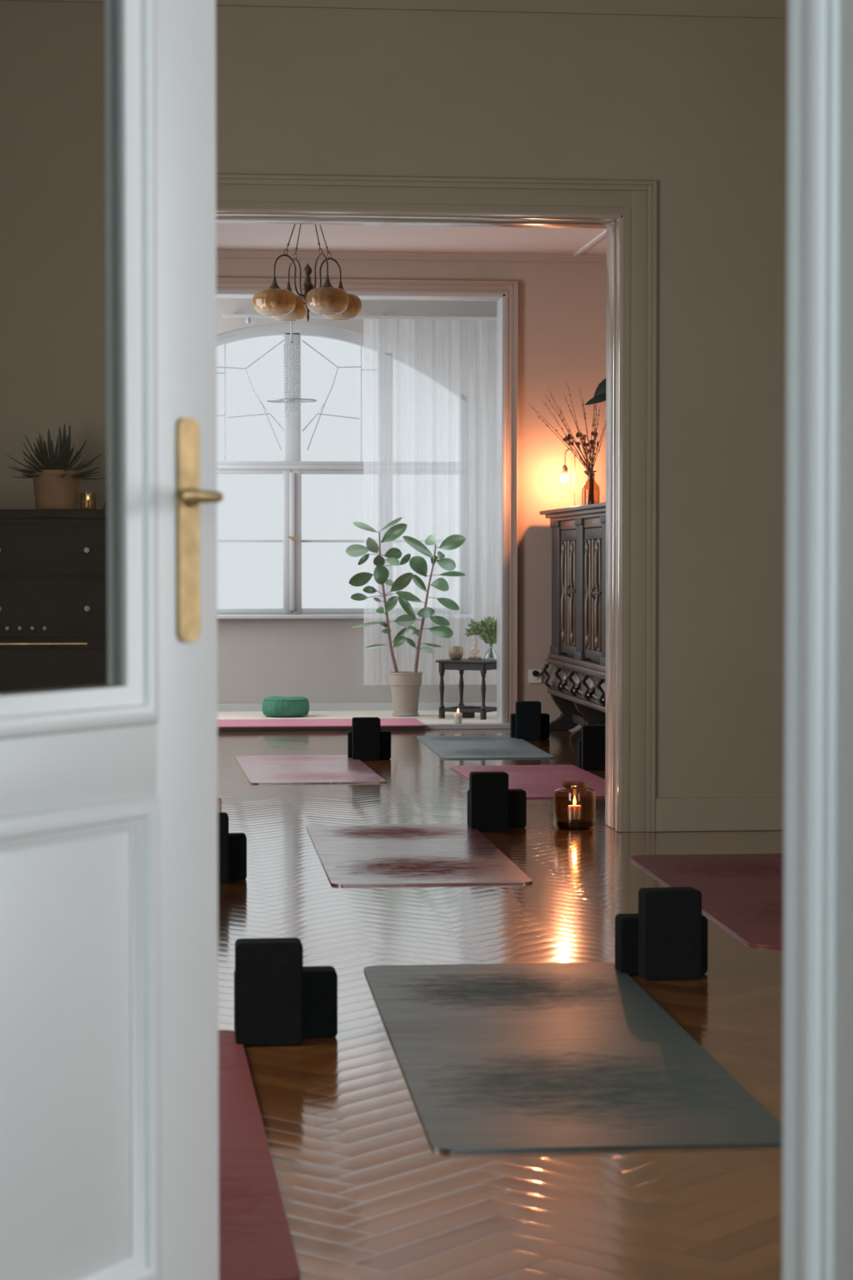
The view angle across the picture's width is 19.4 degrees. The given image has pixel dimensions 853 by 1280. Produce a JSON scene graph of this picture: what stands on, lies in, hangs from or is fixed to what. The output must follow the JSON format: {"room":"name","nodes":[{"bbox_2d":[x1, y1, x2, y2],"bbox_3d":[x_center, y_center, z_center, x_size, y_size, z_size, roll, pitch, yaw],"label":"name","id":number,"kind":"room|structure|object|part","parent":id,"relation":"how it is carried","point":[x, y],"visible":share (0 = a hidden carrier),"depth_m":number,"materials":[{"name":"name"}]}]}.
{"room":"hallway","nodes":[
{"label":"hallway","id":0,"kind":"room"},
{"bbox_2d":[216,297,497,703],"bbox_3d":[-0.834,-0.943,16.319,3.300,2.815,0.280,0,2,-6],"label":"wall","id":1,"kind":"structure","parent":0,"point":[318,660],"depth_m":16.21,"materials":[{"name":"paint"}]},
{"bbox_2d":[216,324,466,618],"bbox_3d":[-0.874,-1.100,16.217,2.440,1.920,0.245,0,2,-6],"label":"window","id":2,"kind":"structure","parent":1,"relation":"in","point":[291,468],"depth_m":16.26,"materials":[{"name":"white paint"}]},
{"bbox_3d":[-0.871,-0.662,16.249,0.064,0.033,0.059,0,2,-6],"label":"handle","id":3,"kind":"part","parent":2,"relation":"part of","materials":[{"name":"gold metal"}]},
{"bbox_3d":[-0.871,-0.153,16.217,2.440,0.028,0.185,0,2,-6],"label":"sill","id":4,"kind":"part","parent":2,"relation":"part of","materials":[{"name":"white paint"}]},
{"bbox_2d":[217,702,496,711],"bbox_3d":[-0.819,0.441,16.218,3.300,0.055,0.016,0,2,-6],"label":"baseboard","id":5,"kind":"structure","parent":1,"relation":"attached to","point":[317,706],"depth_m":16.24,"materials":[{"name":"white paint"}]},
{"bbox_2d":[223,311,497,684],"bbox_3d":[-0.248,-0.907,16.141,2.130,2.394,0.187,0,2,-6],"label":"sheer curtain","id":6,"kind":"object","parent":1,"relation":"hanging from","point":[398,426],"visible":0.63,"depth_m":16.09,"materials":[{"name":"white fabric"}]},
{"bbox_3d":[-0.248,-2.087,16.109,2.130,0.034,0.177,0,2,-6],"label":"curtain rail","id":7,"kind":"part","parent":6,"relation":"part of","materials":[{"name":"white metal"}]},
{"bbox_2d":[0,0,787,798],"bbox_3d":[-0.098,-0.871,9.191,5.100,3.160,0.250,0,2,-6],"label":"wall","id":8,"kind":"structure","parent":0,"point":[696,107],"depth_m":9.10,"materials":[{"name":"beige paint"}]},
{"bbox_2d":[0,0,787,18],"bbox_3d":[-0.077,-2.364,8.940,5.100,0.164,0.160,0,2,-6],"label":"trim","id":9,"kind":"structure","parent":8,"relation":"attached to","point":[775,9],"depth_m":9.07,"materials":[{"name":"beige paint"}]},
{"bbox_2d":[216,248,606,262],"bbox_3d":[-0.393,-2.194,12.010,4.100,0.046,5.500,0,2,-6],"label":"trim","id":10,"kind":"structure","parent":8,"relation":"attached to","point":[271,254],"depth_m":14.79,"materials":[{"name":"paint"}]},
{"bbox_2d":[216,207,624,831],"bbox_3d":[-0.107,-0.428,9.204,1.648,2.275,0.274,0,2,-6],"label":"trim","id":11,"kind":"structure","parent":8,"relation":"attached to","point":[614,223],"depth_m":9.20,"materials":[{"name":"beige paint"}]},
{"bbox_2d":[216,173,657,831],"bbox_3d":[-0.093,-0.484,9.069,1.886,2.394,0.022,0,2,-6],"label":"trim","id":12,"kind":"structure","parent":8,"relation":"attached to","point":[637,200],"depth_m":9.13,"materials":[{"name":"beige paint"}]},
{"bbox_2d":[655,796,784,831],"bbox_3d":[1.649,0.644,9.287,1.616,0.125,0.018,0,2,-6],"label":"baseboard","id":13,"kind":"structure","parent":8,"relation":"attached to","point":[746,813],"depth_m":9.22,"materials":[{"name":"beige paint"}]},
{"bbox_2d":[216,257,606,712],"bbox_3d":[-0.686,-0.888,14.888,4.100,2.835,0.200,0,2,-6],"label":"wall","id":14,"kind":"structure","parent":0,"point":[562,305],"depth_m":14.92,"materials":[{"name":"paint"}]},
{"bbox_2d":[216,277,518,723],"bbox_3d":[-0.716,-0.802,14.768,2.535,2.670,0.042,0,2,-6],"label":"trim","id":15,"kind":"structure","parent":14,"relation":"attached to","point":[510,288],"depth_m":14.87,"materials":[{"name":"paint"}]},
{"bbox_2d":[528,662,549,683],"bbox_3d":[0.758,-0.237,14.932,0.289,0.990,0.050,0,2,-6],"label":"wall socket","id":16,"kind":"object","parent":14,"relation":"attached to","point":[535,676],"visible":0.55,"depth_m":14.95,"materials":[{"name":"white plastic"}]},
{"bbox_3d":[0.652,0.218,14.954,0.080,0.080,0.013,0,2,-6],"label":"socket plate","id":17,"kind":"part","parent":16,"relation":"part of","materials":[{"name":"white plastic"}]},
{"bbox_2d":[541,712,561,722],"bbox_3d":[0.961,0.482,14.994,0.810,0.090,0.018,0,2,-6],"label":"baseboard","id":18,"kind":"structure","parent":14,"relation":"attached to","point":[553,716],"depth_m":14.96,"materials":[{"name":"beige paint"}]},
{"bbox_2d":[573,229,606,256],"bbox_3d":[-0.399,-2.211,12.019,3.190,0.014,5.420,0,2,-6],"label":"trim","id":19,"kind":"structure","parent":14,"relation":"attached to","point":[603,233],"depth_m":14.33,"materials":[{"name":"paint"}]},
{"bbox_2d":[216,222,606,254],"bbox_3d":[-0.474,-2.290,12.788,4.500,0.100,7.330,0,2,-6],"label":"ceiling","id":20,"kind":"structure","parent":0,"point":[228,236],"depth_m":14.13,"materials":[{"name":"paint"}]},
{"bbox_2d":[266,311,316,417],"bbox_3d":[-0.850,-1.866,15.665,0.318,0.930,0.318,0,2,-10],"label":"mobile","id":21,"kind":"object","parent":20,"relation":"hanging from","point":[294,400],"visible":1,"depth_m":15.66,"materials":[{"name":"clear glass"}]},
{"bbox_2d":[252,224,361,321],"bbox_3d":[-0.575,-1.877,12.052,0.472,0.677,0.472,0,2,12],"label":"chandelier","id":22,"kind":"object","parent":20,"relation":"hanging from","point":[331,298],"visible":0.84,"depth_m":12.00,"materials":[{"name":"brown glass"}]},
{"bbox_3d":[-0.731,-1.623,11.958,0.210,0.122,0.210,0,2,-6],"label":"lamp shade","id":23,"kind":"part","parent":22,"relation":"part of","materials":[{"name":"orange glass"}]},
{"bbox_3d":[-0.731,-1.628,11.958,0.048,0.058,0.047,0,2,-6],"label":"bulb","id":24,"kind":"part","parent":22,"relation":"part of","materials":[{"name":"orange glass"}]},
{"bbox_3d":[-0.677,-1.631,12.215,0.210,0.122,0.210,0,2,-6],"label":"lamp shade","id":25,"kind":"part","parent":22,"relation":"part of","materials":[{"name":"orange glass"}]},
{"bbox_3d":[-0.677,-1.636,12.215,0.048,0.058,0.047,0,2,-6],"label":"bulb","id":26,"kind":"part","parent":22,"relation":"part of","materials":[{"name":"orange glass"}]},
{"bbox_3d":[-0.663,-1.759,11.999,0.154,0.199,0.084,0,2,-6],"label":"arm","id":27,"kind":"part","parent":22,"relation":"part of","materials":[{"name":"brown metal"}]},
{"bbox_3d":[-0.635,-2.008,12.010,0.124,0.309,0.017,-1,2,-34],"label":"suspension rod","id":28,"kind":"part","parent":22,"relation":"part of","materials":[{"name":"brown metal"}]},
{"bbox_3d":[-0.633,-1.763,12.143,0.009,0.199,0.171,-1,2,-33],"label":"arm","id":29,"kind":"part","parent":22,"relation":"part of","materials":[{"name":"brown metal"}]},
{"bbox_3d":[-0.612,-2.011,12.107,0.019,0.309,0.121,-1,2,-35],"label":"suspension rod","id":30,"kind":"part","parent":22,"relation":"part of","materials":[{"name":"brown metal"}]},
{"bbox_3d":[-0.538,-2.007,11.988,0.019,0.309,0.121,-1,2,-35],"label":"suspension rod","id":31,"kind":"part","parent":22,"relation":"part of","materials":[{"name":"brown metal"}]},
{"bbox_3d":[-0.518,-1.758,11.968,0.009,0.199,0.171,-1,2,-33],"label":"arm","id":32,"kind":"part","parent":22,"relation":"part of","materials":[{"name":"brown metal"}]},
{"bbox_3d":[-0.515,-2.010,12.086,0.123,0.309,0.017,-1,2,-34],"label":"suspension rod","id":33,"kind":"part","parent":22,"relation":"part of","materials":[{"name":"brown metal"}]},
{"bbox_3d":[-0.474,-1.626,11.904,0.048,0.058,0.047,0,2,-6],"label":"bulb","id":34,"kind":"part","parent":22,"relation":"part of","materials":[{"name":"orange glass"}]},
{"bbox_3d":[-0.474,-1.621,11.904,0.210,0.122,0.210,0,2,-6],"label":"lamp shade","id":35,"kind":"part","parent":22,"relation":"part of","materials":[{"name":"orange glass"}]},
{"bbox_3d":[-0.488,-1.762,12.113,0.171,0.199,0.009,-1,2,-33],"label":"arm","id":36,"kind":"part","parent":22,"relation":"part of","materials":[{"name":"brown metal"}]},
{"bbox_3d":[-0.420,-1.629,12.161,0.210,0.122,0.210,0,2,-6],"label":"lamp shade","id":37,"kind":"part","parent":22,"relation":"part of","materials":[{"name":"orange glass"}]},
{"bbox_3d":[-0.420,-1.634,12.161,0.048,0.058,0.047,0,2,-6],"label":"bulb","id":38,"kind":"part","parent":22,"relation":"part of","materials":[{"name":"orange glass"}]},
{"bbox_2d":[217,710,783,1279],"bbox_3d":[0.108,0.819,7.254,5.300,0.145,18.550,0,2,-6],"label":"floor","id":39,"kind":"structure","parent":0,"point":[366,1193],"depth_m":5.15,"materials":[{"name":"brown wood"}]},
{"bbox_2d":[0,509,107,693],"bbox_3d":[-1.628,0.113,8.663,1.240,1.127,0.486,0,2,-6],"label":"dresser","id":40,"kind":"object","parent":39,"relation":"on","point":[53,562],"visible":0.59,"depth_m":8.47,"materials":[{"name":"black paint"}]},
{"bbox_3d":[-1.307,-0.306,8.480,0.595,0.177,0.030,0,2,-6],"label":"drawer","id":41,"kind":"part","parent":40,"relation":"part of","materials":[{"name":"black paint"}]},
{"bbox_3d":[-1.307,-0.108,8.486,0.595,0.200,0.030,0,2,-6],"label":"drawer","id":42,"kind":"part","parent":40,"relation":"part of","materials":[{"name":"black paint"}]},
{"bbox_3d":[-1.307,0.187,8.496,0.595,0.310,0.030,0,2,-6],"label":"drawer","id":43,"kind":"part","parent":40,"relation":"part of","materials":[{"name":"black paint"}]},
{"bbox_2d":[5,422,106,509],"bbox_3d":[-1.272,-0.603,8.650,0.337,0.305,0.294,-2,2,-41],"label":"potted plant","id":44,"kind":"object","parent":40,"relation":"on","point":[55,484],"visible":1,"depth_m":8.59,"materials":[{"name":"plant"}]},
{"bbox_3d":[-1.288,-0.520,8.651,0.168,0.138,0.167,0,2,-6],"label":"pot","id":45,"kind":"part","parent":44,"relation":"part of","materials":[{"name":"ceramic"}]},
{"bbox_3d":[-1.156,-0.306,8.468,0.020,0.020,0.026,0,2,-6],"label":"knob","id":46,"kind":"part","parent":40,"relation":"part of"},
{"bbox_3d":[-1.156,-0.107,8.474,0.020,0.020,0.026,0,2,-6],"label":"knob","id":47,"kind":"part","parent":40,"relation":"part of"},
{"bbox_2d":[79,494,97,509],"bbox_3d":[-1.174,-0.480,8.634,0.062,0.060,0.062,0,2,-6],"label":"glass","id":48,"kind":"object","parent":40,"relation":"on","point":[86,504],"visible":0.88,"depth_m":8.62,"materials":[{"name":"glass"}]},
{"bbox_2d":[80,499,94,508],"bbox_3d":[-1.174,-0.470,8.634,0.048,0.030,0.048,0,2,-6],"label":"candle","id":49,"kind":"object","parent":48,"relation":"on","point":[86,504],"depth_m":8.62,"materials":[{"name":"wax"}]},
{"bbox_2d":[102,485,106,509],"bbox_3d":[-1.091,-0.501,8.662,0.072,0.100,0.072,0,2,-6],"label":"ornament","id":50,"kind":"object","parent":40,"relation":"on","point":[104,506],"visible":0.08,"depth_m":8.64,"materials":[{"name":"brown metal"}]},
{"bbox_2d":[217,798,221,812],"bbox_3d":[-0.710,0.631,8.125,0.080,0.225,0.060,0,2,-6],"label":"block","id":51,"kind":"object","parent":39,"relation":"on","point":[219,799],"visible":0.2,"depth_m":8.10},
{"bbox_2d":[217,812,228,883],"bbox_3d":[-0.687,0.648,7.759,0.138,0.214,0.078,0,2,-6],"label":"block","id":52,"kind":"object","parent":39,"relation":"on","point":[223,818],"visible":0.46,"depth_m":7.73,"materials":[{"name":"black plastic"}]},
{"bbox_2d":[228,832,246,879],"bbox_3d":[-0.675,0.683,7.843,0.215,0.140,0.078,0,2,-6],"label":"block","id":53,"kind":"object","parent":39,"relation":"on","point":[237,841],"visible":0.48,"depth_m":7.81,"materials":[{"name":"black plastic"}]},
{"bbox_2d":[217,1030,300,1279],"bbox_3d":[-0.593,0.860,4.327,0.620,0.006,1.852,0,2,-7],"label":"yoga mat","id":54,"kind":"object","parent":39,"relation":"on","point":[255,1242],"visible":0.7,"depth_m":3.94,"materials":[{"name":"pink rubber"}]},
{"bbox_2d":[235,937,302,1047],"bbox_3d":[-0.327,0.730,5.164,0.138,0.214,0.078,0,2,-6],"label":"block","id":55,"kind":"object","parent":39,"relation":"on","point":[268,971],"visible":1,"depth_m":5.13,"materials":[{"name":"black plastic"}]},
{"bbox_2d":[262,696,309,716],"bbox_3d":[-0.886,0.418,15.668,0.298,0.121,0.298,0,2,-6],"label":"cushion","id":56,"kind":"object","parent":39,"relation":"on","point":[272,706],"visible":1,"depth_m":15.55,"materials":[{"name":"green fabric"}]},
{"bbox_2d":[234,965,337,1038],"bbox_3d":[-0.297,0.764,5.250,0.215,0.140,0.078,0,2,-6],"label":"block","id":57,"kind":"object","parent":39,"relation":"on","point":[320,983],"visible":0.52,"depth_m":5.22,"materials":[{"name":"black plastic"}]},
{"bbox_2d":[235,755,386,784],"bbox_3d":[-0.581,0.619,11.976,0.612,0.006,1.572,0,2,-7],"label":"yoga mat","id":58,"kind":"object","parent":39,"relation":"on","point":[273,769],"visible":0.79,"depth_m":11.85,"materials":[{"name":"pink rubber"}]},
{"bbox_2d":[217,718,425,727],"bbox_3d":[-1.005,0.499,14.940,1.950,0.006,0.640,0,2,-6],"label":"yoga mat","id":59,"kind":"object","parent":39,"relation":"on","point":[344,722],"visible":0.57,"depth_m":14.93,"materials":[{"name":"pink rubber"}]},
{"bbox_2d":[217,723,510,730],"bbox_3d":[-0.711,0.519,14.761,2.475,0.030,0.065,0,2,-6],"label":"threshold","id":60,"kind":"object","parent":39,"relation":"on","point":[455,726],"visible":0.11,"depth_m":14.79,"materials":[{"name":"white paint"}]},
{"bbox_2d":[351,716,380,760],"bbox_3d":[-0.304,0.497,12.531,0.138,0.214,0.078,0,2,-6],"label":"block","id":61,"kind":"object","parent":39,"relation":"on","point":[366,731],"visible":1,"depth_m":12.49,"materials":[{"name":"black plastic"}]},
{"bbox_2d":[347,730,391,759],"bbox_3d":[-0.290,0.532,12.616,0.215,0.140,0.078,0,2,-6],"label":"block","id":62,"kind":"object","parent":39,"relation":"on","point":[385,735],"visible":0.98,"depth_m":12.58,"materials":[{"name":"black plastic"}]},
{"bbox_2d":[346,517,466,716],"bbox_3d":[-0.128,-0.147,15.697,0.761,1.252,0.290,0,2,-6],"label":"rubber plant","id":63,"kind":"object","parent":39,"relation":"on","point":[405,686],"visible":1,"depth_m":15.65,"materials":[{"name":"green plant"}]},
{"bbox_3d":[-0.238,-0.232,15.649,0.124,0.880,0.023,0,2,-6],"label":"stem","id":64,"kind":"part","parent":63,"relation":"part of","materials":[{"name":"brown plant"}]},
{"bbox_3d":[-0.132,0.341,15.708,0.218,0.276,0.218,0,2,-6],"label":"pot","id":65,"kind":"part","parent":63,"relation":"part of","materials":[{"name":"beige ceramic"}]},
{"bbox_3d":[-0.009,-0.198,15.734,0.144,0.812,0.023,0,2,-6],"label":"stem","id":66,"kind":"part","parent":63,"relation":"part of","materials":[{"name":"brown plant"}]},
{"bbox_2d":[306,823,532,886],"bbox_3d":[-0.061,0.727,8.549,0.627,0.006,1.734,0,2,-5],"label":"yoga mat","id":67,"kind":"object","parent":39,"relation":"on","point":[402,854],"visible":0.9,"depth_m":8.40,"materials":[{"name":"pink rubber"}]},
{"bbox_2d":[453,708,462,723],"bbox_3d":[0.190,0.455,14.981,0.058,0.093,0.058,0,2,-6],"label":"tea light","id":68,"kind":"object","parent":39,"relation":"on","point":[457,716],"visible":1,"depth_m":14.96,"materials":[{"name":"white wax"}]},
{"bbox_2d":[435,657,497,719],"bbox_3d":[0.286,0.303,15.528,0.344,0.362,0.344,1,2,26],"label":"side table","id":69,"kind":"object","parent":39,"relation":"on","point":[462,664],"visible":0.63,"depth_m":15.41,"materials":[{"name":"brown wood"}]},
{"bbox_3d":[0.095,0.312,15.463,0.040,0.348,0.040,1,2,26],"label":"leg","id":70,"kind":"part","parent":69,"relation":"part of","materials":[{"name":"brown wood"}]},
{"bbox_2d":[448,646,463,659],"bbox_3d":[0.183,0.082,15.490,0.092,0.082,0.092,0,2,-6],"label":"bowl","id":71,"kind":"object","parent":69,"relation":"on","point":[455,652],"visible":1,"depth_m":15.46,"materials":[{"name":"beige ceramic"}]},
{"bbox_3d":[0.221,0.304,15.719,0.040,0.348,0.040,1,2,26],"label":"leg","id":72,"kind":"part","parent":69,"relation":"part of","materials":[{"name":"brown wood"}]},
{"bbox_2d":[467,640,481,659],"bbox_3d":[0.302,0.062,15.522,0.086,0.120,0.064,0,2,-6],"label":"figurine","id":73,"kind":"object","parent":69,"relation":"on","point":[474,655],"visible":1,"depth_m":15.51,"materials":[{"name":"beige ceramic"}]},
{"bbox_2d":[464,616,497,659],"bbox_3d":[0.401,-0.018,15.490,0.316,0.281,0.131,0,2,-6],"label":"vase","id":74,"kind":"object","parent":69,"relation":"on","point":[490,631],"visible":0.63,"depth_m":15.50,"materials":[{"name":"clear glass"}]},
{"bbox_3d":[0.351,0.316,15.337,0.040,0.348,0.040,1,2,26],"label":"leg","id":75,"kind":"part","parent":69,"relation":"part of","materials":[{"name":"brown wood"}]},
{"bbox_2d":[416,735,554,759],"bbox_3d":[0.296,0.574,13.400,0.570,0.006,1.599,0,2,-5],"label":"yoga mat","id":76,"kind":"object","parent":39,"relation":"on","point":[447,747],"visible":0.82,"depth_m":13.30,"materials":[{"name":"grey rubber"}]},
{"bbox_2d":[469,771,508,831],"bbox_3d":[0.233,0.600,9.283,0.138,0.214,0.078,0,2,-6],"label":"block","id":77,"kind":"object","parent":39,"relation":"on","point":[488,790],"visible":1,"depth_m":9.24,"materials":[{"name":"black plastic"}]},
{"bbox_2d":[466,788,526,827],"bbox_3d":[0.264,0.634,9.369,0.215,0.140,0.078,0,2,-6],"label":"block","id":78,"kind":"object","parent":39,"relation":"on","point":[517,797],"visible":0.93,"depth_m":9.34,"materials":[{"name":"black plastic"}]},
{"bbox_2d":[449,764,605,798],"bbox_3d":[0.510,0.639,11.325,0.609,0.006,1.631,0,2,-7],"label":"yoga mat","id":79,"kind":"object","parent":39,"relation":"on","point":[538,781],"visible":0.58,"depth_m":11.31,"materials":[{"name":"pink rubber"}]},
{"bbox_2d":[515,701,541,739],"bbox_3d":[0.572,0.452,13.973,0.138,0.214,0.078,0,2,-3],"label":"block","id":80,"kind":"object","parent":39,"relation":"on","point":[528,713],"visible":1,"depth_m":13.94,"materials":[{"name":"black plastic"}]},
{"bbox_2d":[510,713,549,738],"bbox_3d":[0.584,0.486,14.058,0.215,0.140,0.078,0,2,-5],"label":"block","id":81,"kind":"object","parent":39,"relation":"on","point":[544,717],"visible":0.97,"depth_m":14.03,"materials":[{"name":"black plastic"}]},
{"bbox_2d":[539,502,605,741],"bbox_3d":[1.142,-0.082,13.684,0.685,1.300,2.480,0,2,-6],"label":"cabinet","id":82,"kind":"object","parent":39,"relation":"on","point":[578,647],"visible":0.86,"depth_m":13.86,"materials":[{"name":"brown wood"}]},
{"bbox_2d":[528,382,606,504],"bbox_3d":[0.798,-1.106,14.096,0.477,0.719,0.186,0,2,-14],"label":"vase","id":83,"kind":"object","parent":82,"relation":"on","point":[589,472],"visible":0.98,"depth_m":14.11,"materials":[{"name":"orange glass"}]},
{"bbox_2d":[561,448,575,506],"bbox_3d":[0.848,-0.948,14.703,0.104,0.366,0.104,0,2,-6],"label":"table lamp","id":84,"kind":"object","parent":82,"relation":"on","point":[564,477],"visible":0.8,"depth_m":14.69,"materials":[{"name":"gold metal"}]},
{"bbox_2d":[562,464,567,474],"bbox_3d":[0.818,-1.007,14.698,0.032,0.054,0.032,0,2,-6],"label":"socket","id":85,"kind":"object","parent":84,"relation":"attached to","point":[564,468],"depth_m":14.68,"materials":[{"name":"gold metal"}]},
{"bbox_3d":[0.818,-0.956,14.699,0.040,0.050,0.040,0,2,-6],"label":"bulb","id":86,"kind":"part","parent":84,"relation":"part of","materials":[{"name":"white glass"}]},
{"bbox_3d":[0.832,-0.275,14.234,0.032,0.710,0.606,0,2,-6],"label":"cabinet door","id":87,"kind":"part","parent":82,"relation":"part of","materials":[{"name":"brown wood"}]},
{"bbox_3d":[0.808,-0.275,14.077,0.041,0.120,0.281,0,2,-6],"label":"door handle","id":88,"kind":"part","parent":82,"relation":"part of","materials":[{"name":"brown metal"}]},
{"bbox_3d":[1.153,0.233,13.690,0.645,0.241,2.410,0,2,-6],"label":"plinth moulding","id":89,"kind":"part","parent":82,"relation":"part of","materials":[{"name":"brown wood"}]},
{"bbox_3d":[0.917,-0.249,13.411,0.032,0.710,0.612,0,2,-6],"label":"cabinet door","id":90,"kind":"part","parent":82,"relation":"part of","materials":[{"name":"brown wood"}]},
{"bbox_2d":[585,377,606,404],"bbox_3d":[1.121,-1.079,13.265,0.515,0.717,0.273,-1,2,-26],"label":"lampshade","id":91,"kind":"object","parent":82,"relation":"on","point":[600,395],"visible":0.09,"depth_m":13.27,"materials":[{"name":"green"}]},
{"bbox_3d":[0.893,-0.249,13.252,0.041,0.120,0.281,0,2,-6],"label":"door handle","id":92,"kind":"part","parent":82,"relation":"part of","materials":[{"name":"brown metal"}]},
{"bbox_2d":[364,962,782,1152],"bbox_3d":[0.241,0.833,5.189,0.628,0.006,1.921,0,2,-5],"label":"yoga mat","id":93,"kind":"object","parent":39,"relation":"on","point":[508,1057],"visible":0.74,"depth_m":4.91,"materials":[{"name":"grey rubber"}]},
{"bbox_2d":[553,781,595,830],"bbox_3d":[0.555,0.619,9.324,0.157,0.173,0.157,0,2,-6],"label":"candle jar","id":94,"kind":"object","parent":39,"relation":"on","point":[574,821],"visible":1,"depth_m":9.30,"materials":[{"name":"orange glass"}]},
{"bbox_2d":[568,804,581,819],"bbox_3d":[0.555,0.646,9.325,0.051,0.052,0.051,0,2,-6],"label":"candle","id":95,"kind":"object","parent":94,"relation":"on","point":[574,811],"depth_m":9.30,"materials":[{"name":"beige wax"}]},
{"bbox_2d":[577,738,582,768],"bbox_3d":[0.840,0.551,12.020,0.215,0.140,0.078,0,2,-5],"label":"block","id":96,"kind":"object","parent":39,"relation":"on","point":[579,741],"visible":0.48,"depth_m":11.99,"materials":[{"name":"black plastic"}]},
{"bbox_2d":[581,724,605,770],"bbox_3d":[0.815,0.516,11.934,0.138,0.214,0.078,0,2,-4],"label":"block","id":97,"kind":"object","parent":39,"relation":"on","point":[593,736],"visible":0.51,"depth_m":11.89,"materials":[{"name":"black plastic"}]},
{"bbox_2d":[614,913,707,975],"bbox_3d":[0.571,0.739,6.056,0.215,0.140,0.078,0,2,-8],"label":"block","id":98,"kind":"object","parent":39,"relation":"on","point":[626,925],"visible":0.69,"depth_m":6.01,"materials":[{"name":"black plastic"}]},
{"bbox_2d":[638,886,702,981],"bbox_3d":[0.584,0.705,5.974,0.138,0.214,0.078,0,2,-10],"label":"block","id":99,"kind":"object","parent":39,"relation":"on","point":[670,918],"visible":1,"depth_m":5.94,"materials":[{"name":"black plastic"}]},
{"bbox_2d":[630,853,783,947],"bbox_3d":[1.070,0.761,7.454,0.620,0.006,1.999,0,2,-5],"label":"yoga mat","id":100,"kind":"object","parent":39,"relation":"on","point":[743,893],"visible":0.62,"depth_m":7.64,"materials":[{"name":"rubber"}]},
{"bbox_3d":[0.635,-0.647,2.107,5.100,3.160,0.200,0,2,-6],"label":"wall","id":101,"kind":"structure","parent":0,"visible":0},
{"bbox_2d":[0,0,223,1279],"bbox_3d":[-0.440,-0.167,2.459,0.105,2.162,0.873,1,2,28],"label":"door","id":102,"kind":"structure","parent":101,"relation":"in","point":[109,1037],"depth_m":2.71,"materials":[{"name":"white paint"}]},
{"bbox_3d":[-0.459,0.450,2.496,0.022,0.478,0.540,1,2,28],"label":"panel","id":103,"kind":"part","parent":102,"relation":"part of","materials":[{"name":"white paint"}]},
{"bbox_3d":[-0.267,-0.123,2.789,0.005,0.250,0.040,1,2,28],"label":"handle plate","id":104,"kind":"part","parent":102,"relation":"part of","materials":[{"name":"gold metal"}]},
{"bbox_3d":[-0.261,-0.158,2.742,0.053,0.021,0.097,1,2,28],"label":"handle","id":105,"kind":"part","parent":102,"relation":"part of","materials":[{"name":"gold metal"}]},
{"bbox_2d":[782,0,852,1279],"bbox_3d":[-0.158,-0.239,2.036,1.245,2.350,0.260,0,2,-6],"label":"door frame","id":106,"kind":"structure","parent":101,"relation":"attached to","point":[817,1188],"depth_m":2.08,"materials":[{"name":"white paint"}]}
]}

